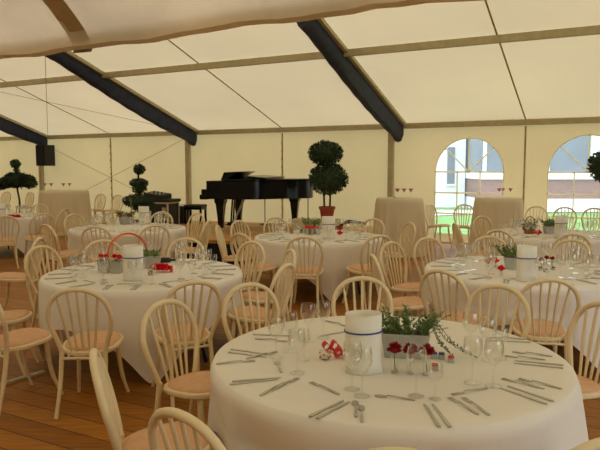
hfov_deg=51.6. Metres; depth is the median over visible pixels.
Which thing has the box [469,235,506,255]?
bentwood chair
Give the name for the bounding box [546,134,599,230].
window
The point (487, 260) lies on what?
rose
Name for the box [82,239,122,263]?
bentwood chair
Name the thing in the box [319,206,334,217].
pot
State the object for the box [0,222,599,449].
floor
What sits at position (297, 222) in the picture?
plinth
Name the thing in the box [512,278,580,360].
bentwood chair
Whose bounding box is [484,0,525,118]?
trim
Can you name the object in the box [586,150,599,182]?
potted topiary
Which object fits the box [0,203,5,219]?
paper roll
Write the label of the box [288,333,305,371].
wine glass
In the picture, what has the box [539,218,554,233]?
planter
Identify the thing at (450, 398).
fork
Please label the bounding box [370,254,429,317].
bentwood chair
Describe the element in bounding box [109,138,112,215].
trim
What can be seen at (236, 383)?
table knife
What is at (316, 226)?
votive candle
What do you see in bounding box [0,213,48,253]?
tablecloth
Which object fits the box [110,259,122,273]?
planter
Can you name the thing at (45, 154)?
loudspeaker
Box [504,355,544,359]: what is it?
fork
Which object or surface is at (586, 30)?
roof beam
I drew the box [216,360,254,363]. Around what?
fork
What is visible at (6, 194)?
bentwood chair
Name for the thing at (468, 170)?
window
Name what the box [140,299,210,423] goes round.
bentwood chair
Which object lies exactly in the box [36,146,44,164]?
grille
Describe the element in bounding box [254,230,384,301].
tablecloth
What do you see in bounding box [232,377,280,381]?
table knife
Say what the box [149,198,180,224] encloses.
equipment case
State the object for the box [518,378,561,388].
fork
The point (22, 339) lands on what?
bentwood chair
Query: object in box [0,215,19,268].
bentwood chair
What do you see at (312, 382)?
fork
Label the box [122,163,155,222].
potted topiary
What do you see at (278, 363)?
spoon
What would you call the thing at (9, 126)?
frame
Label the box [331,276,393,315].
bentwood chair
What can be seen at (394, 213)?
tablecloth
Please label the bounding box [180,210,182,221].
grille
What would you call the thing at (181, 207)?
amplifier
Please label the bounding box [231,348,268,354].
table knife
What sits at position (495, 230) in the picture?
bentwood chair
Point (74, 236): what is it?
tablecloth
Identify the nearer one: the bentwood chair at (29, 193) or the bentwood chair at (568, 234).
the bentwood chair at (568, 234)
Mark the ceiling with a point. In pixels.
(556, 77)
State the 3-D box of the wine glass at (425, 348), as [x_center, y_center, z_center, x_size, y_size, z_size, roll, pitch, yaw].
[0.494,0.623,2.633,0.086,0.212,0.086,0,5,0]
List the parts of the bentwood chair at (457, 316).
seat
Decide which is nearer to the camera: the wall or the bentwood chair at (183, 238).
the bentwood chair at (183, 238)
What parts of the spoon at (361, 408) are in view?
handle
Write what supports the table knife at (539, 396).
on the tablecloth at (242, 419)
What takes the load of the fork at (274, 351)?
on the tablecloth at (242, 419)
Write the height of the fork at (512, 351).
0.010 m
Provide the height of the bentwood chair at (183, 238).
0.926 m
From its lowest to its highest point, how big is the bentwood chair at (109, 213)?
0.926 m
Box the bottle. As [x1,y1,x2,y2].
[160,257,176,262]
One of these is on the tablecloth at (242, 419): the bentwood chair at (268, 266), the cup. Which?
the cup
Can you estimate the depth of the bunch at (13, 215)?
11.65 m
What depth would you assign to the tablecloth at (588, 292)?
5.30 m
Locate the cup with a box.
[319,350,330,358]
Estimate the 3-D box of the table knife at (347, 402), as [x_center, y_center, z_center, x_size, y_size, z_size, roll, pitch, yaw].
[0.135,0.741,2.490,0.016,0.004,0.228,4,7,39]
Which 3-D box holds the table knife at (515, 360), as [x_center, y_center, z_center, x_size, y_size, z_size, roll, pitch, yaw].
[1.189,0.685,3.088,0.228,0.004,0.016,2,6,19]
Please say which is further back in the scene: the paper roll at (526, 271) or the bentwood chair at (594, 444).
the paper roll at (526, 271)
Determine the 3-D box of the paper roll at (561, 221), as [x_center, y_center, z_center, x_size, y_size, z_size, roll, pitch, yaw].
[3.610,0.022,8.575,0.187,0.300,0.157,-1,5,-10]
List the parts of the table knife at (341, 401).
handle, blade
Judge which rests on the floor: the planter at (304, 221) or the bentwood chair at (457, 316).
the bentwood chair at (457, 316)
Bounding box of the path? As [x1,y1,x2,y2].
[435,210,598,214]
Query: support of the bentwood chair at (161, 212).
on the floor
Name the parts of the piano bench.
leg, seat, leg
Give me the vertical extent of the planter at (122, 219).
0.246 m
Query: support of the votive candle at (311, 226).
on the tablecloth at (337, 256)
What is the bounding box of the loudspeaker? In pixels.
[35,145,54,165]
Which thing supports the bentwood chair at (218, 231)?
on the floor
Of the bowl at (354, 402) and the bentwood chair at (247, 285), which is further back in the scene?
the bentwood chair at (247, 285)
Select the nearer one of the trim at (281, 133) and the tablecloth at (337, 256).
the tablecloth at (337, 256)
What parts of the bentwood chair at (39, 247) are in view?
leg, leg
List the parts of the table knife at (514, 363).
blade, handle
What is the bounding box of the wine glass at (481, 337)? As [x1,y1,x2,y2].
[463,337,482,382]
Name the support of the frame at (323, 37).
on the floor
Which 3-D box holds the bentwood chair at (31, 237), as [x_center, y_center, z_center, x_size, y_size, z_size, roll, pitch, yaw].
[-4.686,0.236,11.104,0.464,0.926,0.552,-5,7,-43]
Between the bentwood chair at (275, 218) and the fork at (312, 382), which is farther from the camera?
the bentwood chair at (275, 218)
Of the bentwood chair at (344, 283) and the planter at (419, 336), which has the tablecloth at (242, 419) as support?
the planter at (419, 336)
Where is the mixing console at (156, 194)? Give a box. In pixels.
[145,191,171,198]
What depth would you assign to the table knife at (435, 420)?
2.42 m
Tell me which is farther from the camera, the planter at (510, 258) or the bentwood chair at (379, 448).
the planter at (510, 258)
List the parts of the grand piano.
leg, leg, folded lid, lid, leg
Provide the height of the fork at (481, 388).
0.010 m
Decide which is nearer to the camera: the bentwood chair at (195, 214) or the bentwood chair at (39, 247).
the bentwood chair at (39, 247)
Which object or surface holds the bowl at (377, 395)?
on the spoon at (376, 395)
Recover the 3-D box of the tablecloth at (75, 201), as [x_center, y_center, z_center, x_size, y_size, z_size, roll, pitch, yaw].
[-6.096,-0.338,16.089,1.391,1.112,1.394,-2,6,-18]
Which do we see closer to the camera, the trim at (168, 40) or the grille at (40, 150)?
the trim at (168, 40)
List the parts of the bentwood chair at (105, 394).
seat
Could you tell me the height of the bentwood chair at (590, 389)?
0.926 m
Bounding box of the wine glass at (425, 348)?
[406,348,426,394]
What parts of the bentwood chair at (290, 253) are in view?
leg, seat, leg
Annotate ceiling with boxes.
[0,0,599,136]
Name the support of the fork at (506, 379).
on the tablecloth at (242, 419)
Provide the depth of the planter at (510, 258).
5.91 m
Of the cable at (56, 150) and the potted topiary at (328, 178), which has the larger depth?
the cable at (56, 150)
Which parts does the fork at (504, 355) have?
handle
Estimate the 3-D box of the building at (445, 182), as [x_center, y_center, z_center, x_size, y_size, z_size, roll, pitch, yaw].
[5.500,-4.991,30.608,4.400,8.000,4.120,0,5,0]
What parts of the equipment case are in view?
case lid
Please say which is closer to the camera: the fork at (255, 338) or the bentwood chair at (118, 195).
the fork at (255, 338)
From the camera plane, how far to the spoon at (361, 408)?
2.48 m
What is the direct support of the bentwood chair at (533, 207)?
on the floor
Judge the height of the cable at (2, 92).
1.377 m
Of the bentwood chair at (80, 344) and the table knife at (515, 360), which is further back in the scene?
the bentwood chair at (80, 344)
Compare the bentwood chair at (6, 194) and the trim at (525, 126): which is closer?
the trim at (525, 126)
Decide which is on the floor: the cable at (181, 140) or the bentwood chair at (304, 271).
the bentwood chair at (304, 271)
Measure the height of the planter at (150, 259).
0.200 m
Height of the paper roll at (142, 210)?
0.300 m
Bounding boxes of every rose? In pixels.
[485,258,491,268]
[492,257,498,267]
[498,265,505,276]
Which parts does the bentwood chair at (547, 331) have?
seat, rail, leg, leg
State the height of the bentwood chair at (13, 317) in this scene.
0.926 m
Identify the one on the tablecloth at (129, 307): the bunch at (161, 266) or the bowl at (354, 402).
the bunch at (161, 266)
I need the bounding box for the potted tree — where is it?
[0,159,37,212]
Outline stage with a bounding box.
[180,220,371,264]
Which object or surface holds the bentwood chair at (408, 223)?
on the floor
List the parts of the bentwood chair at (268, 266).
seat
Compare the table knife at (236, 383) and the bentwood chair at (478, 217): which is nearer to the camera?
the table knife at (236, 383)
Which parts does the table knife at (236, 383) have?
handle, blade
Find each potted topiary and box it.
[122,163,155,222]
[308,139,348,217]
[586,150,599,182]
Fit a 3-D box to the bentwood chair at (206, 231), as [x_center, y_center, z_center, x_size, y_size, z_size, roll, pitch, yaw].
[-1.644,0.383,9.531,0.552,0.926,0.464,1,5,8]
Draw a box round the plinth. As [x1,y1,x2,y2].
[291,218,340,229]
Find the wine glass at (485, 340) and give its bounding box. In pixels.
[484,340,503,385]
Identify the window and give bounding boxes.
[434,137,503,235]
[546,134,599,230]
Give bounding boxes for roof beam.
[0,25,599,87]
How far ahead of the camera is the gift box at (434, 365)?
2.97 m
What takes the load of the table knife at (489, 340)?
on the tablecloth at (242, 419)
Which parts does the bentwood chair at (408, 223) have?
leg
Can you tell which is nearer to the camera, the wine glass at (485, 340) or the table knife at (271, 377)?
the wine glass at (485, 340)
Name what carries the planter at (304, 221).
on the tablecloth at (337, 256)
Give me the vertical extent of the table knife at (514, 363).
0.004 m
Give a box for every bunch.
[8,214,20,217]
[151,263,172,271]
[336,225,342,234]
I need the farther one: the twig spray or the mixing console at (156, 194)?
the mixing console at (156, 194)
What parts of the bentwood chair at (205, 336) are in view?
leg, leg, seat, rail, leg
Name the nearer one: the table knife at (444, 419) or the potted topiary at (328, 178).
the table knife at (444, 419)
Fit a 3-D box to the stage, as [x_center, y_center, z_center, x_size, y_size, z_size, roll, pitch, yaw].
[-1.042,0.326,12.802,4.900,0.420,3.500,2,6,20]
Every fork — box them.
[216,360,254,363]
[246,351,277,358]
[255,338,287,341]
[259,382,287,395]
[271,377,299,390]
[309,381,339,394]
[447,397,478,414]
[451,387,487,395]
[461,397,489,415]
[489,336,524,338]
[502,378,544,388]
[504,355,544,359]
[512,351,551,356]
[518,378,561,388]
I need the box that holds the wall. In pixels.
[0,116,599,242]
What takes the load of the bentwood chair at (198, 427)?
on the floor
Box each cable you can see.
[2,92,154,124]
[45,58,47,133]
[56,150,142,193]
[87,140,181,189]
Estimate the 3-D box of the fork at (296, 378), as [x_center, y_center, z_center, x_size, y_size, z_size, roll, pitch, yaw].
[-0.066,0.711,2.784,0.021,0.010,0.197,4,7,35]
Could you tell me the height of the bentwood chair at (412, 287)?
0.926 m
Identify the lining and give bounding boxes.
[0,0,483,58]
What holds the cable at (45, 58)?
attached to the roof beam
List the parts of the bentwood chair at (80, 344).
leg, rail, leg, seat, leg, leg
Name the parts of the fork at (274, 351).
handle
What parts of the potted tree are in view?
spreading crown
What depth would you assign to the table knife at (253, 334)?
3.60 m
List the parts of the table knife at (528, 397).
blade, handle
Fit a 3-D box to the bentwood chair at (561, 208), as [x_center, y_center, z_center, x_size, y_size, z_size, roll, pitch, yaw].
[5.307,0.110,12.443,0.464,0.926,0.552,2,6,22]
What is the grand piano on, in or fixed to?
on the stage
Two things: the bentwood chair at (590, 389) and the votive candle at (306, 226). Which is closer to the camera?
the bentwood chair at (590, 389)
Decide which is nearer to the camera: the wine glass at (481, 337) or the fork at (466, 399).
the fork at (466, 399)
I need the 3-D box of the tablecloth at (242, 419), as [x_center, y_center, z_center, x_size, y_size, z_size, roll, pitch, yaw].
[0.460,1.046,3.271,1.907,0.747,1.840,0,5,0]
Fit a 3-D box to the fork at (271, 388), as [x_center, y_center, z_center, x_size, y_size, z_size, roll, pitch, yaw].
[-0.117,0.716,2.724,0.021,0.010,0.197,3,6,33]
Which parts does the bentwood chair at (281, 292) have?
leg, seat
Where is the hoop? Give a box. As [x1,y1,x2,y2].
[107,232,146,258]
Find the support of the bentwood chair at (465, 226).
on the floor
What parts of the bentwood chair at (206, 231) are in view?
seat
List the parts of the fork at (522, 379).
handle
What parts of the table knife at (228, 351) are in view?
handle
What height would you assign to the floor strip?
0.020 m
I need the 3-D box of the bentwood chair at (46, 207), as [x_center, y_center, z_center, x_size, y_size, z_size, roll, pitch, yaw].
[-5.789,0.011,13.503,0.464,0.926,0.552,1,5,8]
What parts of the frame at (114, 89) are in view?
rail, post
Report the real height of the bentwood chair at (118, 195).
0.926 m
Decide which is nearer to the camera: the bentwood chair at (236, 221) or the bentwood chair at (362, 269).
the bentwood chair at (362, 269)
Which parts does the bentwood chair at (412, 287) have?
seat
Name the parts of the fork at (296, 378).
handle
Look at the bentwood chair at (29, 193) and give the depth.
19.93 m
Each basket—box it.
[521,216,537,233]
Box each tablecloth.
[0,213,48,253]
[38,190,92,235]
[38,258,242,382]
[68,223,186,264]
[207,315,588,449]
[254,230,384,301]
[373,197,426,257]
[424,256,599,367]
[468,196,523,250]
[485,228,599,264]
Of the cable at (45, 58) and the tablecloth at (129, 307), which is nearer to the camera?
the tablecloth at (129, 307)
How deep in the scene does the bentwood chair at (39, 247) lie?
6.32 m
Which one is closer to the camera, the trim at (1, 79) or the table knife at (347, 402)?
the table knife at (347, 402)
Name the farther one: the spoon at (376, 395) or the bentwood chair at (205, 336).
the bentwood chair at (205, 336)
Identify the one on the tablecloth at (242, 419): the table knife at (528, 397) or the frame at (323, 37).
the table knife at (528, 397)
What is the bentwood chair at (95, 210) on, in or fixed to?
on the floor
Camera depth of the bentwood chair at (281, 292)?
5.28 m
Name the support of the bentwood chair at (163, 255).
on the floor
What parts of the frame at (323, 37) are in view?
rail, post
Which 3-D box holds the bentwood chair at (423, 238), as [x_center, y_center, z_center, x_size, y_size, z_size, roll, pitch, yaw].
[1.591,0.621,6.998,0.464,0.926,0.552,-3,6,-27]
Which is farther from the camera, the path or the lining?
the path
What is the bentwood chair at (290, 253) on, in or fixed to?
on the floor
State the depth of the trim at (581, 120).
15.15 m
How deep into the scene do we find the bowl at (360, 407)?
2.51 m
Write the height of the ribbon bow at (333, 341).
0.057 m
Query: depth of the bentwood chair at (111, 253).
8.62 m
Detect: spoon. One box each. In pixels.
[274,361,281,372]
[352,400,358,416]
[357,405,364,422]
[374,394,414,400]
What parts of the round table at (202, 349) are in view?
leg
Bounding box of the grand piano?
[200,171,312,229]
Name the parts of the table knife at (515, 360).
blade, handle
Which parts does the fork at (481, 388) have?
handle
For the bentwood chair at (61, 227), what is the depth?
12.11 m
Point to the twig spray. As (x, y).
(346, 221)
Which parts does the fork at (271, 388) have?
handle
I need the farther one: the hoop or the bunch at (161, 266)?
the hoop
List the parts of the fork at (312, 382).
handle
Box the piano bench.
[184,204,206,223]
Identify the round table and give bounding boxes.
[90,344,207,372]
[356,281,360,294]
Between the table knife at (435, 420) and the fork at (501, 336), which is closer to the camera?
the table knife at (435, 420)
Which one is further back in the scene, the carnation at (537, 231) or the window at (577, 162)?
the window at (577, 162)
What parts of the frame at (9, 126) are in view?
rail, post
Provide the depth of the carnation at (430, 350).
2.89 m
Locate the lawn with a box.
[435,207,598,233]
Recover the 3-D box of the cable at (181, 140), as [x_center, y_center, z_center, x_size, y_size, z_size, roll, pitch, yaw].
[-5.751,-1.468,18.916,5.544,2.160,0.012,3,6,28]
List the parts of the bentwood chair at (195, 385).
leg, seat, leg, leg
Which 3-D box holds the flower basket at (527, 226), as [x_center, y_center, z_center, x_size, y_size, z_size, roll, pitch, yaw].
[3.355,-0.005,9.092,0.268,0.256,0.207,0,5,0]
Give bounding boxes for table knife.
[228,351,266,356]
[230,378,277,384]
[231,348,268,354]
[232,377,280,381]
[253,334,290,335]
[308,400,343,416]
[315,401,349,418]
[320,331,343,336]
[423,404,440,426]
[432,404,451,426]
[489,340,530,342]
[500,388,546,403]
[507,386,553,401]
[514,363,562,368]
[515,360,563,365]
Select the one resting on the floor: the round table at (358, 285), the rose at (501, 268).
the round table at (358, 285)
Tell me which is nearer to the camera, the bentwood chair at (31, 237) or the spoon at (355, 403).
the spoon at (355, 403)
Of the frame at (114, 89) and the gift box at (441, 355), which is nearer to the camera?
the gift box at (441, 355)
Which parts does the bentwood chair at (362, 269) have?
leg, seat, leg, leg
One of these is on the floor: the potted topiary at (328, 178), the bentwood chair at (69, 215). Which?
the bentwood chair at (69, 215)
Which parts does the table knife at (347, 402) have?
handle, blade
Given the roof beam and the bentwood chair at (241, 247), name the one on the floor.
the bentwood chair at (241, 247)
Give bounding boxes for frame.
[0,114,47,190]
[45,51,197,203]
[296,18,405,196]
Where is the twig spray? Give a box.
[340,220,361,225]
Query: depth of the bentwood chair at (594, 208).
12.38 m
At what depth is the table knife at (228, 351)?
3.23 m
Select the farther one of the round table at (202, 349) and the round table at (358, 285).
the round table at (358, 285)
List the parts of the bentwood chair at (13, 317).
seat, leg, leg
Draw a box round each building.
[435,139,465,206]
[464,135,599,210]
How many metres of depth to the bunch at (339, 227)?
8.82 m
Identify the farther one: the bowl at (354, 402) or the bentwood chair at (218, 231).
the bentwood chair at (218, 231)
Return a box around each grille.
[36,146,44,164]
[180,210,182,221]
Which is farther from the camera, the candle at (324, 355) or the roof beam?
the roof beam
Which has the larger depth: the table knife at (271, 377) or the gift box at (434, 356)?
the gift box at (434, 356)
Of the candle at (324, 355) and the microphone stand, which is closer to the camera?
the candle at (324, 355)
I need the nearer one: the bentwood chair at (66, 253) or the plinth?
the bentwood chair at (66, 253)
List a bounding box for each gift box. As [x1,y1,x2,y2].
[431,351,436,358]
[432,363,437,370]
[438,352,444,358]
[448,355,453,362]
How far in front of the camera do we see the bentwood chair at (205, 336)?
4.55 m
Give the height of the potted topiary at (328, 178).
1.447 m
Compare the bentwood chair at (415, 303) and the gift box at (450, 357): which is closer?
the gift box at (450, 357)
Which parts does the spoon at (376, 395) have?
handle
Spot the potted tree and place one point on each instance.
(15, 180)
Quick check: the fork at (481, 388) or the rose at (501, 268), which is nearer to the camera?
the fork at (481, 388)
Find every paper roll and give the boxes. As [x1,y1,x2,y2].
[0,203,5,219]
[122,244,143,280]
[138,206,148,223]
[322,216,334,238]
[344,310,383,375]
[516,245,537,281]
[554,215,567,237]
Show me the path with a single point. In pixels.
(447, 211)
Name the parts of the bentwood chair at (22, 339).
leg, seat, leg, leg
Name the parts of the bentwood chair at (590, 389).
seat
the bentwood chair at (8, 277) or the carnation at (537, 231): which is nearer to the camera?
the bentwood chair at (8, 277)
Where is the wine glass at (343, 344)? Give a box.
[343,344,361,387]
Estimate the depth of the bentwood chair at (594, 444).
1.83 m
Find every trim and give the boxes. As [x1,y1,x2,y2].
[0,117,599,140]
[1,79,107,132]
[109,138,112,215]
[168,40,281,127]
[281,133,282,222]
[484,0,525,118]
[522,126,526,207]
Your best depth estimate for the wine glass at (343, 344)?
2.71 m
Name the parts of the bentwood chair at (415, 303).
seat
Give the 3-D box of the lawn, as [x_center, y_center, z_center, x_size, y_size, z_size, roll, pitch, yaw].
[10.000,-0.454,25.067,140.000,0.001,130.000,0,5,0]
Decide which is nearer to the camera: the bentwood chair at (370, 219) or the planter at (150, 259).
the planter at (150, 259)
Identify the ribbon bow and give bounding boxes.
[322,339,338,352]
[333,345,344,359]
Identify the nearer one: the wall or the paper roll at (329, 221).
the paper roll at (329, 221)
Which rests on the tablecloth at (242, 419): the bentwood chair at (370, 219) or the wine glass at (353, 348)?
the wine glass at (353, 348)
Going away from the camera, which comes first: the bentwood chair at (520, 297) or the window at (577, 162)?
the bentwood chair at (520, 297)
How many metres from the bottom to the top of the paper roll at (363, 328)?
0.280 m
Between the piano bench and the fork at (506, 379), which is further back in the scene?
the piano bench
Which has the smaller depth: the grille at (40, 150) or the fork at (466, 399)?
the fork at (466, 399)
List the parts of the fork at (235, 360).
handle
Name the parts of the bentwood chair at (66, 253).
seat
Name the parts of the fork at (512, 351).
handle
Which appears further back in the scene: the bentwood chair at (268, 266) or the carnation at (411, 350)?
the bentwood chair at (268, 266)
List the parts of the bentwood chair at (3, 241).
leg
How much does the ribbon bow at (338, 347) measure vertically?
0.057 m
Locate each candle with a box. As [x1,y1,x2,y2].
[305,225,308,234]
[310,225,313,234]
[315,225,318,234]
[321,352,328,358]
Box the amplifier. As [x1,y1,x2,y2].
[180,204,188,223]
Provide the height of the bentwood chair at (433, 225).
0.926 m
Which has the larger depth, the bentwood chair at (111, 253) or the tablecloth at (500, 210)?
the tablecloth at (500, 210)
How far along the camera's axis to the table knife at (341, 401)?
2.49 m
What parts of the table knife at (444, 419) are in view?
blade, handle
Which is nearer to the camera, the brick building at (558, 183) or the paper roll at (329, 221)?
the paper roll at (329, 221)
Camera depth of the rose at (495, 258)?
5.97 m
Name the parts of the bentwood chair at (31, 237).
leg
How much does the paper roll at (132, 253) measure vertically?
0.300 m
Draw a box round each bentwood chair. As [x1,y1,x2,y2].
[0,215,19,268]
[0,237,44,318]
[0,304,63,413]
[0,309,39,374]
[1,191,10,212]
[15,192,33,212]
[22,213,54,263]
[24,245,63,343]
[29,204,48,243]
[38,208,68,250]
[39,224,82,272]
[45,287,129,418]
[63,214,86,266]
[81,226,119,262]
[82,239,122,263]
[89,348,210,449]
[91,194,105,224]
[100,212,116,223]
[102,194,122,223]
[138,225,169,257]
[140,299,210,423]
[148,407,226,449]
[149,211,172,223]
[151,280,222,407]
[166,237,204,259]
[176,220,211,259]
[183,213,204,258]
[215,225,253,281]
[221,282,280,340]
[228,263,294,338]
[230,220,272,279]
[230,233,276,290]
[230,241,265,332]
[237,249,295,336]
[263,217,288,273]
[285,236,324,312]
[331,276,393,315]
[342,235,392,309]
[360,218,384,281]
[367,447,419,449]
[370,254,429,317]
[372,222,415,283]
[379,241,423,316]
[413,237,445,296]
[419,269,486,326]
[424,204,452,246]
[451,204,472,247]
[452,222,490,256]
[464,284,530,338]
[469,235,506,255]
[472,216,492,249]
[485,229,516,255]
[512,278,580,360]
[524,206,547,227]
[550,239,592,263]
[551,233,590,262]
[552,207,576,228]
[567,301,599,399]
[570,437,599,449]
[581,207,599,231]
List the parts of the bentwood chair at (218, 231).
seat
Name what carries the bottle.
on the tablecloth at (129, 307)
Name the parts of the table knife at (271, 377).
handle, blade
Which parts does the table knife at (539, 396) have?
blade, handle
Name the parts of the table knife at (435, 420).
blade, handle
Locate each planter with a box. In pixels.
[97,259,110,272]
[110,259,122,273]
[115,210,135,223]
[143,247,162,268]
[302,217,321,233]
[360,303,477,358]
[489,242,528,268]
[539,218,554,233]
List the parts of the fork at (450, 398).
handle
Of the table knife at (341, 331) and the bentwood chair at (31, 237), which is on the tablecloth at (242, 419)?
the table knife at (341, 331)
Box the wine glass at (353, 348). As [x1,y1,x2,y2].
[352,348,372,394]
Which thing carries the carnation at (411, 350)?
in the bud vase
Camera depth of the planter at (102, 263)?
5.71 m
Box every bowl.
[352,400,358,405]
[357,405,364,410]
[374,394,386,397]
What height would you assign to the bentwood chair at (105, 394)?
0.926 m
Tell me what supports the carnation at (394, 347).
in the bud vase
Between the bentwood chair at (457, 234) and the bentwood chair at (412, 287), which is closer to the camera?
the bentwood chair at (412, 287)
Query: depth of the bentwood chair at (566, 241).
6.96 m
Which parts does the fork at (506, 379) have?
handle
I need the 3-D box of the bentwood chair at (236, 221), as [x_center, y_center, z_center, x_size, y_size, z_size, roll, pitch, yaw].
[-0.733,0.398,9.371,0.552,0.926,0.464,4,6,34]
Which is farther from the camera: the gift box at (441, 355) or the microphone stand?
the microphone stand
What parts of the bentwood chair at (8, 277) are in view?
leg, seat, leg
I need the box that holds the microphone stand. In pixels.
[260,199,269,224]
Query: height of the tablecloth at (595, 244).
0.747 m
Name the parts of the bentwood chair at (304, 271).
leg, leg, rail, seat, leg, leg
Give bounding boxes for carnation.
[387,341,401,369]
[402,342,418,370]
[418,343,434,371]
[534,229,541,234]
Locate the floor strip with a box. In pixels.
[0,370,45,386]
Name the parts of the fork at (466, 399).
handle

